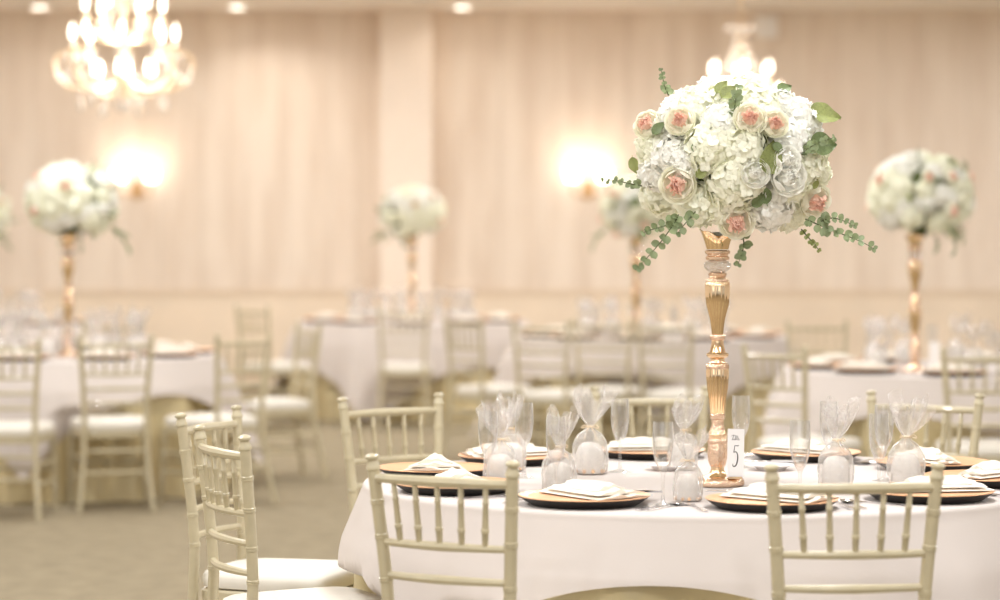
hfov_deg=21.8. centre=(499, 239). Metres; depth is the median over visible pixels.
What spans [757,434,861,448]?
seat cushion
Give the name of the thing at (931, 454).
folded napkin
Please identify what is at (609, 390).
seat cushion
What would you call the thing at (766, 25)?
wall speaker
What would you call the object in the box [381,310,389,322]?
candle
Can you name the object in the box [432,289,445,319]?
bag
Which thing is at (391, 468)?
charger plate
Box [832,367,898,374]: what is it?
charger plate
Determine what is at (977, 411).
chair
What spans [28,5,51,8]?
recessed light
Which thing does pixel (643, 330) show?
charger plate
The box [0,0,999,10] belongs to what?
ceiling
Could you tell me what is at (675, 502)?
bowl
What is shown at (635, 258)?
vase
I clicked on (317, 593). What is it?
seat cushion
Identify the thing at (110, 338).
candle
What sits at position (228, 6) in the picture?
recessed light
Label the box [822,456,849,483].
candle
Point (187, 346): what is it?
folded napkin
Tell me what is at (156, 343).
folded napkin
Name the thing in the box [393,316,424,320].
folded napkin
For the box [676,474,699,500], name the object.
candle
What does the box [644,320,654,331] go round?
candle
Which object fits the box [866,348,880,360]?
candle
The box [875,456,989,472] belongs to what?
charger plate
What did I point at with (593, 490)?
folded napkin
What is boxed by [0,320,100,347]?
tablecloth
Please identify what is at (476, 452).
folded napkin
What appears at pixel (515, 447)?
candle
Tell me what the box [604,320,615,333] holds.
candle
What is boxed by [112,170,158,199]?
wall sconce
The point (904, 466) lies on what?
candle
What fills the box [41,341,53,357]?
candle
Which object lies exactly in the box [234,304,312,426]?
chair
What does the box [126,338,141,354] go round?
candle
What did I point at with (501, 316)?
folded napkin
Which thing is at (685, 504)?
fork
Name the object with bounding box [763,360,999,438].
tablecloth
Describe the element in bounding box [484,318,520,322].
charger plate
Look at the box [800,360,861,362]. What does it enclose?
charger plate
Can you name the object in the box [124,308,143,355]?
bag
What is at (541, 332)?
folded napkin
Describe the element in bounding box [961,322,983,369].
bag
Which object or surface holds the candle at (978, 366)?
on the bag at (978, 366)
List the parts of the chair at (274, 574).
post, rail, rail, rail, rail, post, seat frame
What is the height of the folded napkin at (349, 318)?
0.036 m
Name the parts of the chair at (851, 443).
post, rail, rail, rail, rail, post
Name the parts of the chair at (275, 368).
post, rail, rail, rail, post, seat frame, leg, leg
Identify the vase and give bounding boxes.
[55,233,77,356]
[406,236,417,316]
[629,235,640,330]
[900,232,926,372]
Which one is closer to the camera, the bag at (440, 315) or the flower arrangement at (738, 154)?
the flower arrangement at (738, 154)
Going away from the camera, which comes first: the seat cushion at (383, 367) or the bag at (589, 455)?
the bag at (589, 455)
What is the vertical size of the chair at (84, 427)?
0.914 m
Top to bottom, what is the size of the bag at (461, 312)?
0.285 m
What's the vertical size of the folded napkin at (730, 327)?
0.036 m
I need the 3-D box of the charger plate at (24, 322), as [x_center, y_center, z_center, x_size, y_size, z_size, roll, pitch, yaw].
[-3.503,0.637,19.878,0.325,0.024,0.325,0,0,0]
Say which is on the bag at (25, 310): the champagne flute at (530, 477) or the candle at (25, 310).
the candle at (25, 310)
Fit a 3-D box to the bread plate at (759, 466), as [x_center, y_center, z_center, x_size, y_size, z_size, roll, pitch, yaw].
[0.765,0.641,7.342,0.130,0.016,0.130,0,0,0]
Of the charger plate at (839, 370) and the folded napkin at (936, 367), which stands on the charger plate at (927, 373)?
the folded napkin at (936, 367)
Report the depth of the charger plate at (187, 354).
14.30 m
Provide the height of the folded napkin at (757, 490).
0.036 m
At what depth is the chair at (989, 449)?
11.82 m
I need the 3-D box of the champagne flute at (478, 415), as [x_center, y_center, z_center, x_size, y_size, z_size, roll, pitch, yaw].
[-0.031,0.547,6.768,0.063,0.205,0.063,0,0,23]
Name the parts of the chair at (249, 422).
leg, seat frame, post, rail, rail, rail, rail, post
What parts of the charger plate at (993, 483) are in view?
plate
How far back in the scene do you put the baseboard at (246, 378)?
24.48 m
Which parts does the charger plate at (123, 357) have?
plate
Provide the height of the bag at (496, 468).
0.235 m
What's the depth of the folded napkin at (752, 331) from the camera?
17.10 m
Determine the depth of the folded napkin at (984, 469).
6.86 m
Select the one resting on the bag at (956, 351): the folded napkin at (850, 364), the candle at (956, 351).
the candle at (956, 351)
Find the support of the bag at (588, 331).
on the tablecloth at (506, 372)
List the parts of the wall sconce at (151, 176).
lamp shade, arm, arm, lamp shade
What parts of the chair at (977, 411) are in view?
post, rail, rail, post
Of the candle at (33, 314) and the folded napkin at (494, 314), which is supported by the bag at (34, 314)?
the candle at (33, 314)
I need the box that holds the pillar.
[378,8,434,317]
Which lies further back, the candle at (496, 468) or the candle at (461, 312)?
the candle at (461, 312)
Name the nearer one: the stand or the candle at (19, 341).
the stand
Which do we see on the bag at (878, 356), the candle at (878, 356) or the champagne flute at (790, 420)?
the candle at (878, 356)
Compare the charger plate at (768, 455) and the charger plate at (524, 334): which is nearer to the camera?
the charger plate at (768, 455)
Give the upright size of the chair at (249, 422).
0.914 m
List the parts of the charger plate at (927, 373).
plate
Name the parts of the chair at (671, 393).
post, rail, leg, rail, rail, rail, seat frame, post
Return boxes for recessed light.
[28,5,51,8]
[226,5,247,8]
[451,5,472,8]
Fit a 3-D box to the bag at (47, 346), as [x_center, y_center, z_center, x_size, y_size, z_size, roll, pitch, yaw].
[-2.481,0.511,14.251,0.127,0.277,0.118,0,0,38]
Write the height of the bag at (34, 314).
0.285 m
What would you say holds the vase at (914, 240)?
on the tablecloth at (912, 388)
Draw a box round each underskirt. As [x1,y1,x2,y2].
[0,395,231,504]
[287,367,506,423]
[353,574,754,599]
[504,376,776,453]
[818,415,999,457]
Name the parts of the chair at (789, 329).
post, rail, rail, post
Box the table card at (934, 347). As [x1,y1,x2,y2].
[929,342,939,365]
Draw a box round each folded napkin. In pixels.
[3,351,41,356]
[4,340,35,345]
[28,317,51,321]
[49,314,63,318]
[54,316,78,320]
[74,339,105,344]
[84,349,125,356]
[142,346,189,353]
[148,341,179,346]
[178,343,198,349]
[311,315,332,319]
[312,313,338,317]
[342,316,367,320]
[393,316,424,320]
[403,453,466,470]
[435,467,483,478]
[448,316,478,320]
[460,442,557,457]
[487,313,512,317]
[489,314,510,319]
[525,331,554,333]
[538,479,648,500]
[554,330,590,335]
[604,437,692,450]
[616,331,658,336]
[657,324,683,327]
[686,331,725,336]
[710,325,740,330]
[719,482,838,502]
[739,329,763,334]
[753,327,778,332]
[755,438,843,453]
[798,357,833,364]
[820,353,860,360]
[834,361,891,368]
[865,351,896,357]
[886,446,961,463]
[895,475,994,491]
[921,363,980,371]
[958,460,999,478]
[965,351,999,357]
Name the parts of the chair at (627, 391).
post, leg, rail, rail, rail, rail, seat frame, post, leg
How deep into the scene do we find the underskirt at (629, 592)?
6.14 m
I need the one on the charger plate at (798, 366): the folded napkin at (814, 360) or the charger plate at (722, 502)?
the folded napkin at (814, 360)
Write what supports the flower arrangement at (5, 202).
in the vase
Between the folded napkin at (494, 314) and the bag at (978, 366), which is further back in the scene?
the folded napkin at (494, 314)
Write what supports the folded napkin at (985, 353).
on the charger plate
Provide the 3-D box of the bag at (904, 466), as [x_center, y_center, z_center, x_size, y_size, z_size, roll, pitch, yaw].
[1.075,0.519,6.833,0.126,0.260,0.099,0,0,31]
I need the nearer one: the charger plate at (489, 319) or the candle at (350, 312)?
the charger plate at (489, 319)
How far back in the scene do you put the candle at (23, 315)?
20.06 m
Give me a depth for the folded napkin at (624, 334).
16.79 m
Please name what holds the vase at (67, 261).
on the tablecloth at (193, 377)
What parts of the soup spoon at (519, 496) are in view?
handle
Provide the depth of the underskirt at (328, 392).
20.00 m
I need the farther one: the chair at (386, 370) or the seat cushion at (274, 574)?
the chair at (386, 370)
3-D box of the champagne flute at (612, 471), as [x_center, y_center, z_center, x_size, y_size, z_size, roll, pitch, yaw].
[0.336,0.547,7.279,0.063,0.205,0.063,0,0,10]
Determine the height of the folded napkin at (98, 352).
0.036 m
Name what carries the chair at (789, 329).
on the floor
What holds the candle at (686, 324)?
on the bag at (686, 324)
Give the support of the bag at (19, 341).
on the tablecloth at (193, 377)
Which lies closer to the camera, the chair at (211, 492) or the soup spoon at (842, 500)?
the soup spoon at (842, 500)
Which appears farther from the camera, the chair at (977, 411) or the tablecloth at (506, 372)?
the tablecloth at (506, 372)
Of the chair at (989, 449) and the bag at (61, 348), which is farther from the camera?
the bag at (61, 348)
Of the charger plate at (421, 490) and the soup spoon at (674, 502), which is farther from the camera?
the charger plate at (421, 490)
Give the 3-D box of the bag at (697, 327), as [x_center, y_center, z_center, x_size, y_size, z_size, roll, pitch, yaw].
[1.313,0.512,17.154,0.154,0.276,0.112,0,0,31]
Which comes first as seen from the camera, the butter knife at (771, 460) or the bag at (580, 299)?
the butter knife at (771, 460)
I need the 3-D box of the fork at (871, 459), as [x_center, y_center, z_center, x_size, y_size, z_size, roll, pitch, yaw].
[1.061,0.648,7.604,0.025,0.003,0.198,0,0,26]
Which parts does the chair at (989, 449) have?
post, rail, rail, rail, rail, seat frame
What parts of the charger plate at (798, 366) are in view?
plate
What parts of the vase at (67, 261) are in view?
bulb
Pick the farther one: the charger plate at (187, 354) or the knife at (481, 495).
the charger plate at (187, 354)
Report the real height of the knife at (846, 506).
0.005 m
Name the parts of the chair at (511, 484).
post, rail, rail, rail, post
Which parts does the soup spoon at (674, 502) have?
handle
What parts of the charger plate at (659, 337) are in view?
plate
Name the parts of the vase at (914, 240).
bulb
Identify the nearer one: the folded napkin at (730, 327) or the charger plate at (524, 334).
the charger plate at (524, 334)
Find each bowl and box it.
[652,421,673,471]
[668,501,684,504]
[732,395,749,436]
[839,499,853,502]
[874,404,893,448]
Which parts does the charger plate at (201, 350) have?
plate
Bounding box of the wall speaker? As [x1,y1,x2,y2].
[755,15,777,37]
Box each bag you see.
[0,314,8,346]
[8,306,27,346]
[16,292,29,323]
[18,289,33,319]
[29,291,42,319]
[36,312,56,358]
[58,305,76,350]
[89,311,108,349]
[104,310,121,351]
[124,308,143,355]
[131,308,149,352]
[347,287,359,316]
[350,288,365,318]
[364,289,376,319]
[377,293,390,322]
[414,288,426,318]
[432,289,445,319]
[447,290,460,319]
[457,288,469,315]
[462,292,476,316]
[479,402,516,477]
[494,394,526,470]
[541,405,580,488]
[572,391,611,474]
[578,297,593,334]
[578,299,593,331]
[602,293,617,333]
[604,299,619,338]
[640,295,655,331]
[646,300,662,335]
[667,398,704,470]
[672,426,703,501]
[682,297,697,333]
[687,297,704,332]
[723,323,727,335]
[817,397,858,483]
[863,315,885,360]
[865,315,887,364]
[886,399,926,482]
[891,314,910,364]
[947,311,970,363]
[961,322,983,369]
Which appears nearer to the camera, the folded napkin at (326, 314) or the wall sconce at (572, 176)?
the folded napkin at (326, 314)
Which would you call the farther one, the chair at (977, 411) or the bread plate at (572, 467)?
the chair at (977, 411)
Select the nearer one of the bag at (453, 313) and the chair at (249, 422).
the chair at (249, 422)
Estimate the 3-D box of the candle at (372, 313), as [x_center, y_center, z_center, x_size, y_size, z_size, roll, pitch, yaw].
[-1.046,0.599,21.123,0.086,0.094,0.086,0,0,-45]
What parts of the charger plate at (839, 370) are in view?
plate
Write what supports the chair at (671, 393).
on the floor
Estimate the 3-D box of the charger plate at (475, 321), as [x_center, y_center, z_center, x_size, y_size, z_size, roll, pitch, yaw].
[-0.248,0.637,20.217,0.325,0.024,0.325,0,0,0]
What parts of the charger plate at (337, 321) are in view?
plate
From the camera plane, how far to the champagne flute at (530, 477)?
7.10 m
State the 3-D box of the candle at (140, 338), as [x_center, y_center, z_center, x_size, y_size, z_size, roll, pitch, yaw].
[-2.068,0.599,14.885,0.086,0.094,0.086,0,0,33]
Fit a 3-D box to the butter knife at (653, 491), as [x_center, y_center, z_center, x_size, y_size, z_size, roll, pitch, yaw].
[0.326,0.629,6.521,0.163,0.005,0.014,0,0,10]
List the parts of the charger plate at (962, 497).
plate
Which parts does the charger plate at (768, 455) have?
plate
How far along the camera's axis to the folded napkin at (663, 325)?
18.25 m
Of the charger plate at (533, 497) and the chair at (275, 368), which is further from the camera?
the chair at (275, 368)
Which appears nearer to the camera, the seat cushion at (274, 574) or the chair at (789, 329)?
the seat cushion at (274, 574)
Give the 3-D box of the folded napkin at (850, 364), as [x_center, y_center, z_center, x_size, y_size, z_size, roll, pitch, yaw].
[1.777,0.607,12.678,0.265,0.036,0.172,0,0,32]
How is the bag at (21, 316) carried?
on the tablecloth at (32, 332)
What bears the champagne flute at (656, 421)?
on the tablecloth at (560, 551)
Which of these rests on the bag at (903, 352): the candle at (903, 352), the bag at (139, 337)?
the candle at (903, 352)
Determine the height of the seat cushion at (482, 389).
0.061 m
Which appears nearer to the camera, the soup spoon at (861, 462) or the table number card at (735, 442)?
the table number card at (735, 442)
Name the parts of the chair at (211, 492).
post, rail, rail, rail, rail, post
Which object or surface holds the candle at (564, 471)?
on the bag at (564, 470)
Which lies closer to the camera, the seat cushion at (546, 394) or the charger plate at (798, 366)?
the charger plate at (798, 366)
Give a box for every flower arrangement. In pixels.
[0,182,21,250]
[24,158,130,254]
[371,184,446,249]
[590,172,667,251]
[601,68,877,272]
[865,147,975,255]
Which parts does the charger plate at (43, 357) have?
plate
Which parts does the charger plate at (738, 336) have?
plate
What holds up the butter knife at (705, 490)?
on the bread plate
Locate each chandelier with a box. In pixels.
[53,0,193,117]
[710,0,774,85]
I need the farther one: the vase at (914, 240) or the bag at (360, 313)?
the bag at (360, 313)
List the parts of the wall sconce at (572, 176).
lamp shade, arm, arm, lamp shade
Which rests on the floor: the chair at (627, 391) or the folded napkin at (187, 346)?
the chair at (627, 391)
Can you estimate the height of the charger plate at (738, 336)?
0.024 m
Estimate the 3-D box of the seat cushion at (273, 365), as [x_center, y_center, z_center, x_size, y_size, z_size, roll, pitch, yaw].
[-1.704,0.957,19.771,0.407,0.061,0.414,0,0,44]
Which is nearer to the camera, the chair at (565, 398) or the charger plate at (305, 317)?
the chair at (565, 398)
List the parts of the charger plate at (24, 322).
plate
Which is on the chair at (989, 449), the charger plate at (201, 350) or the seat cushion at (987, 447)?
the seat cushion at (987, 447)
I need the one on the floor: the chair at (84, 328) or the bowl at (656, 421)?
the chair at (84, 328)
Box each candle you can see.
[10,335,24,346]
[18,311,28,323]
[21,309,30,319]
[31,310,41,318]
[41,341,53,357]
[60,335,73,350]
[83,9,86,16]
[92,340,106,349]
[106,335,119,350]
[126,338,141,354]
[134,336,145,351]
[349,309,356,315]
[354,310,363,317]
[366,308,376,319]
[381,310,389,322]
[398,307,408,317]
[433,308,443,318]
[449,310,458,319]
[459,308,467,315]
[465,309,474,316]
[487,454,511,477]
[498,442,522,469]
[545,462,572,488]
[576,442,603,473]
[580,322,590,334]
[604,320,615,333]
[606,324,618,337]
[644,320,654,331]
[648,324,660,335]
[671,443,694,469]
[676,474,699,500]
[684,320,695,333]
[694,324,701,331]
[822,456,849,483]
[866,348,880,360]
[868,350,884,364]
[891,453,920,482]
[897,346,910,363]
[949,345,964,363]
[964,353,981,369]
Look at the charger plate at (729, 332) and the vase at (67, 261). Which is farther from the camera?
the charger plate at (729, 332)
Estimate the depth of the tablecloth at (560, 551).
6.20 m
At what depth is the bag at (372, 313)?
21.09 m
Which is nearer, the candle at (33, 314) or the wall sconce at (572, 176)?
the candle at (33, 314)
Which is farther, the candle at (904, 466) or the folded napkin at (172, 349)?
the folded napkin at (172, 349)
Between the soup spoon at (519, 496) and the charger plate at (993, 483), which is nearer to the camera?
the soup spoon at (519, 496)
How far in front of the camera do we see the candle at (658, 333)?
17.05 m
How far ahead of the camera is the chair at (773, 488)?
5.71 m
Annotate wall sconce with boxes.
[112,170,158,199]
[565,170,611,199]
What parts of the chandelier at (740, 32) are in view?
bulb, bulb, stem, crown, chain, bulb, bulb, arm, bulb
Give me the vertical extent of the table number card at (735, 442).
0.130 m
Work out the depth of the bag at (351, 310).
20.84 m
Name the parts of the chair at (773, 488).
post, rail, rail, rail, post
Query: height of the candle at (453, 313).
0.094 m
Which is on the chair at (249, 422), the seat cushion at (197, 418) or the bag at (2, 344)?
the seat cushion at (197, 418)
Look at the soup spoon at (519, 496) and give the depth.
6.52 m
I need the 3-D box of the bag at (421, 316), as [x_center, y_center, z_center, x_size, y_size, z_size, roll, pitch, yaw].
[-0.633,0.511,20.348,0.144,0.277,0.111,0,0,35]
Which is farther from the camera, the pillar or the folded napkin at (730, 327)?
the pillar
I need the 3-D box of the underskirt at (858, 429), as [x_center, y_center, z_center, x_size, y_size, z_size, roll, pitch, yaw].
[2.342,1.028,13.162,2.006,0.740,1.943,0,0,7]
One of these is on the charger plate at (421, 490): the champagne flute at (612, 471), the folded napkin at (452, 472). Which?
the folded napkin at (452, 472)
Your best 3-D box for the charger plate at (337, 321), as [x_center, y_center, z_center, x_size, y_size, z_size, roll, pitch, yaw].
[-1.118,0.637,20.186,0.325,0.024,0.325,0,0,0]
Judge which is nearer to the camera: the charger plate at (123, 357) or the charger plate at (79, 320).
the charger plate at (123, 357)
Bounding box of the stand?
[696,229,743,487]
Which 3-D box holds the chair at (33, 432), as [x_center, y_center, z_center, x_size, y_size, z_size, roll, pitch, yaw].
[-2.493,0.946,13.200,0.426,0.914,0.495,0,0,-1]
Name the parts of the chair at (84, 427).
leg, post, seat frame, rail, rail, rail, rail, leg, post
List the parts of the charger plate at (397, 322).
plate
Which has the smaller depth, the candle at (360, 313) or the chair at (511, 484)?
the chair at (511, 484)
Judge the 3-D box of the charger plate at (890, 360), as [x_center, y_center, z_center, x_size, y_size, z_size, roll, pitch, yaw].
[2.073,0.637,13.836,0.325,0.024,0.325,0,0,0]
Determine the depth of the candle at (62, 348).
15.16 m
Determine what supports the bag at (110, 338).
on the tablecloth at (193, 377)
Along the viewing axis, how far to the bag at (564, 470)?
6.65 m
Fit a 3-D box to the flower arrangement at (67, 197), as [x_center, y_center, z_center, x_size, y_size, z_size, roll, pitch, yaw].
[-2.339,-0.184,14.452,0.621,0.538,0.546,0,0,22]
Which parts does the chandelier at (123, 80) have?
bulb, arm, bulb, bulb, bulb, arm, bulb, arm, arm, bulb, arm, arm, arm, arm, bulb, arm, bulb, arm, stem, arm, arm, arm, arm, bulb, bulb, arm, arm, bulb, arm, bulb, bulb, bulb, arm, bulb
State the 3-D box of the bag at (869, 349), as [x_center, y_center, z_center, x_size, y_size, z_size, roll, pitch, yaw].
[1.923,0.511,13.341,0.127,0.277,0.118,0,0,-3]
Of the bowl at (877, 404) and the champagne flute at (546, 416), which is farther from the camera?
the bowl at (877, 404)
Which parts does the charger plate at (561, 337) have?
plate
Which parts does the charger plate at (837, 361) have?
plate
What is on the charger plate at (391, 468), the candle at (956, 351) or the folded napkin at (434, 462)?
the folded napkin at (434, 462)
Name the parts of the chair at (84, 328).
post, rail, post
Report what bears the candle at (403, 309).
on the bag
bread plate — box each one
[570,465,608,473]
[645,462,688,470]
[748,462,793,470]
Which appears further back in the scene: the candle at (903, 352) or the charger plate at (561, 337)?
the charger plate at (561, 337)
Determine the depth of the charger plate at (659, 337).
16.71 m
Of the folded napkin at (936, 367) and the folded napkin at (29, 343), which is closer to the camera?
the folded napkin at (936, 367)
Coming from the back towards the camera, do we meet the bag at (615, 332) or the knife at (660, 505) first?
the bag at (615, 332)
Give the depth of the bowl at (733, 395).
7.42 m
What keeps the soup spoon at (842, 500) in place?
on the tablecloth at (560, 551)
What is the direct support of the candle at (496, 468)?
on the bag at (496, 468)
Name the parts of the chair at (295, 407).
leg, seat frame, post, rail, rail, rail, rail, post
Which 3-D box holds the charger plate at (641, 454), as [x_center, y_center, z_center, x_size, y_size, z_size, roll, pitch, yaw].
[0.453,0.637,7.788,0.325,0.024,0.325,0,0,-41]
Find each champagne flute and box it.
[478,415,497,463]
[515,403,535,478]
[546,416,565,472]
[609,398,630,472]
[652,421,675,506]
[732,395,751,468]
[789,420,810,480]
[869,413,888,468]
[873,404,893,481]
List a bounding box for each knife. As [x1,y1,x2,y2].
[456,495,504,498]
[635,490,662,492]
[635,504,669,510]
[705,490,727,491]
[746,460,798,461]
[836,501,852,509]
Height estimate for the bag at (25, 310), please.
0.277 m
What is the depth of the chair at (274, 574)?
7.36 m
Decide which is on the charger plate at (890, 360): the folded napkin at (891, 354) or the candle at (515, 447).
the folded napkin at (891, 354)
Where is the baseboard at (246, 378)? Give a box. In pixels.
[232,374,274,388]
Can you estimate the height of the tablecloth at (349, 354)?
0.704 m
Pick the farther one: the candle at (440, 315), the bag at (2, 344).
the candle at (440, 315)
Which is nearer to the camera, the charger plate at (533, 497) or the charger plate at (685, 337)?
the charger plate at (533, 497)
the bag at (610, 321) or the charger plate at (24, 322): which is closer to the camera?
the bag at (610, 321)
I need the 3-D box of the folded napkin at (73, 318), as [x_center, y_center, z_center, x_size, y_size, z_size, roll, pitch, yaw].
[-3.362,0.607,20.305,0.172,0.036,0.265,0,0,6]
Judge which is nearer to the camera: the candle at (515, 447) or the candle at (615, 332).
the candle at (515, 447)
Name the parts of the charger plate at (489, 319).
plate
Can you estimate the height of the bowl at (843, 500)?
0.006 m
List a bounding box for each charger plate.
[3,355,49,361]
[21,321,62,325]
[51,319,89,323]
[75,355,134,360]
[141,352,198,357]
[187,348,214,353]
[302,319,341,322]
[305,317,344,318]
[335,320,376,323]
[380,462,486,475]
[391,321,432,324]
[397,476,505,495]
[448,320,488,323]
[458,451,568,465]
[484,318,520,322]
[519,489,649,509]
[520,332,556,337]
[551,335,599,339]
[602,446,705,460]
[614,336,661,340]
[643,330,683,332]
[683,336,732,340]
[702,329,747,333]
[705,492,838,512]
[729,334,777,338]
[735,331,782,335]
[751,447,860,462]
[788,363,841,369]
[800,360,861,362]
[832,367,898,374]
[859,357,896,362]
[869,491,994,504]
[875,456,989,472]
[920,370,988,376]
[923,470,999,488]
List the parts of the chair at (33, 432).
rail, rail, rail, rail, seat frame, post, leg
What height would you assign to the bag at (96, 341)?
0.276 m
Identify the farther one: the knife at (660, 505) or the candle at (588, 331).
the candle at (588, 331)
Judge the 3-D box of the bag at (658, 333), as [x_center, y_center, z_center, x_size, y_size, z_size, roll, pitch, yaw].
[1.019,0.511,17.084,0.127,0.277,0.118,0,0,-1]
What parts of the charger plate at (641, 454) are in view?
plate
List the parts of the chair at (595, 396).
post, rail, post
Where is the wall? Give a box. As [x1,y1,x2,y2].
[0,11,999,373]
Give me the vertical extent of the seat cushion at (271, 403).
0.061 m
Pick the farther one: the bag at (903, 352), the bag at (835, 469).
the bag at (903, 352)
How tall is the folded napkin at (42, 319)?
0.036 m
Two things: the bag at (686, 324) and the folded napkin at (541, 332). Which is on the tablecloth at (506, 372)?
the bag at (686, 324)
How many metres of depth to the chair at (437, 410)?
8.20 m
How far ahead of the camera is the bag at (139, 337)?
14.87 m
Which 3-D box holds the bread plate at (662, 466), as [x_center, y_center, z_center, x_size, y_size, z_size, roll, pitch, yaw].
[0.474,0.641,7.342,0.130,0.016,0.130,0,0,0]
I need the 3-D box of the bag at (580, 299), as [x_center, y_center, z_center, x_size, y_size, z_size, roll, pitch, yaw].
[0.575,0.511,17.690,0.111,0.277,0.144,0,0,27]
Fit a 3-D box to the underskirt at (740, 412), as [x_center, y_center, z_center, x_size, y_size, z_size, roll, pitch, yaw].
[1.029,1.028,17.548,1.994,0.740,1.969,0,0,0]
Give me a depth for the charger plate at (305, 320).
20.43 m
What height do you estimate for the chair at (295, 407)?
0.914 m
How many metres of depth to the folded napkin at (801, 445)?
7.68 m
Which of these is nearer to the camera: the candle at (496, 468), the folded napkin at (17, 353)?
the candle at (496, 468)
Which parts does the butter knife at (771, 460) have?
handle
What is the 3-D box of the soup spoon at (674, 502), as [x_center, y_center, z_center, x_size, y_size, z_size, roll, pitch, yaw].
[0.401,0.646,6.310,0.038,0.007,0.187,0,0,29]
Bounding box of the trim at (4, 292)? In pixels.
[0,290,999,295]
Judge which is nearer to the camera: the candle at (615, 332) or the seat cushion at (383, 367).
the candle at (615, 332)
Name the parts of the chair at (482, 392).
post, rail, rail, rail, rail, post, seat frame, leg, leg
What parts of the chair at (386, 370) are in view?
leg, post, rail, rail, rail, rail, seat frame, post, leg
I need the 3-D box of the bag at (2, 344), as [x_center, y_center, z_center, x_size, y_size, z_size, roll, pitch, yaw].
[-2.757,0.507,14.327,0.138,0.285,0.108,0,0,6]
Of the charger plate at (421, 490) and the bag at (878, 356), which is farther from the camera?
the bag at (878, 356)
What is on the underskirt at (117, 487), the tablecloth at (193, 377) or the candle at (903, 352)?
the tablecloth at (193, 377)
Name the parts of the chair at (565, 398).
post, rail, leg, rail, rail, rail, seat frame, post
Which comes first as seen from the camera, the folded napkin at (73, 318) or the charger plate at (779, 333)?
the charger plate at (779, 333)
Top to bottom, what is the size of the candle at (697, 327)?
0.094 m
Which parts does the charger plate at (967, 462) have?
plate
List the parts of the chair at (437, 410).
post, rail, rail, rail, post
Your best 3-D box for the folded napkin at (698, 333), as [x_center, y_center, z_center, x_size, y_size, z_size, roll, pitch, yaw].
[1.344,0.607,16.881,0.265,0.036,0.172,0,0,-27]
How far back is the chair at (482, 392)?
16.55 m
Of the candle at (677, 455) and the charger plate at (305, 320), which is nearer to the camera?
the candle at (677, 455)
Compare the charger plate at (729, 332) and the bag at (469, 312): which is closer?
the charger plate at (729, 332)
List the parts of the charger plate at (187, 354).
plate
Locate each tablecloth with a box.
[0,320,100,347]
[0,348,263,482]
[270,318,529,417]
[338,452,999,599]
[469,332,799,441]
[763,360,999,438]
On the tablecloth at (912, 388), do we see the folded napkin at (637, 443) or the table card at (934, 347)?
the table card at (934, 347)
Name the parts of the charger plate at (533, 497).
plate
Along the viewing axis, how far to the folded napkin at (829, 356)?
13.52 m
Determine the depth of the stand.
6.86 m
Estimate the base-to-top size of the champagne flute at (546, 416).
0.205 m
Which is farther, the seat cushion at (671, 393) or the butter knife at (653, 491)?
the seat cushion at (671, 393)
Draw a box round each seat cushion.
[0,421,54,436]
[70,415,143,430]
[165,412,257,426]
[203,558,353,591]
[223,587,380,599]
[244,397,309,410]
[246,361,309,370]
[378,363,431,372]
[456,383,531,395]
[521,388,590,400]
[581,385,647,396]
[645,388,701,398]
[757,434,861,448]
[935,439,999,456]
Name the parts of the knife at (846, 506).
handle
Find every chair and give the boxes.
[0,338,57,520]
[68,335,155,512]
[81,320,144,342]
[159,332,276,503]
[175,405,353,599]
[193,425,380,599]
[229,322,327,479]
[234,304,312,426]
[337,393,443,513]
[365,453,519,599]
[376,306,433,428]
[443,316,536,453]
[510,319,593,452]
[571,318,647,453]
[590,386,708,451]
[634,319,710,443]
[740,344,864,456]
[764,462,945,599]
[785,320,848,362]
[866,390,984,457]
[935,348,999,461]
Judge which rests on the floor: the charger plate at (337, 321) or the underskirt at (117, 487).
the underskirt at (117, 487)
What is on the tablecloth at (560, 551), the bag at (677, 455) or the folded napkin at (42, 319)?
the bag at (677, 455)
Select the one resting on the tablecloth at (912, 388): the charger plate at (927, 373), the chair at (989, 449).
the charger plate at (927, 373)
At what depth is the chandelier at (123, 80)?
16.72 m
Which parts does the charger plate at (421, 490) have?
plate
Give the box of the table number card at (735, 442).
[727,429,743,478]
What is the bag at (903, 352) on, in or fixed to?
on the tablecloth at (912, 388)
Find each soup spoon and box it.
[464,496,519,499]
[646,501,684,510]
[839,499,866,508]
[858,461,877,463]
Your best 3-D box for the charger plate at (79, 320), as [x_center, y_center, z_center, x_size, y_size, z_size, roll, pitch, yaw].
[-3.362,0.637,20.312,0.325,0.024,0.325,0,0,0]
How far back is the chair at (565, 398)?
15.96 m
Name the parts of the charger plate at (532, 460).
plate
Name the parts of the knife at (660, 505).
handle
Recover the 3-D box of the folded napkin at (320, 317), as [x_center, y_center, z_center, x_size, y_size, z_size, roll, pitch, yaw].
[-1.400,0.607,20.554,0.172,0.036,0.265,0,0,-7]
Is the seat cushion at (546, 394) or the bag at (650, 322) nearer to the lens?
the seat cushion at (546, 394)
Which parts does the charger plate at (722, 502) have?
plate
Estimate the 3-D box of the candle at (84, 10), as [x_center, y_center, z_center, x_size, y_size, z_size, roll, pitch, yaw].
[-2.668,-1.458,16.712,0.027,0.050,0.028,0,0,0]
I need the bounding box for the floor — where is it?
[0,389,505,599]
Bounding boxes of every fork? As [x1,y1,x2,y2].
[683,503,707,511]
[849,458,874,464]
[853,501,905,506]
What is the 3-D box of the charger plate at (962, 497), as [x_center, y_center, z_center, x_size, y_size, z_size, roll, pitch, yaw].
[1.075,0.637,6.514,0.325,0.024,0.325,0,0,-36]
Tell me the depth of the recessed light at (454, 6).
23.96 m
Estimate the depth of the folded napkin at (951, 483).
6.49 m
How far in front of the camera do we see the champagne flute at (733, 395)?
7.42 m
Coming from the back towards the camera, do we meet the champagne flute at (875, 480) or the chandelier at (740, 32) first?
the chandelier at (740, 32)
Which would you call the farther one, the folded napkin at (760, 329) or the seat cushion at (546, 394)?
the folded napkin at (760, 329)

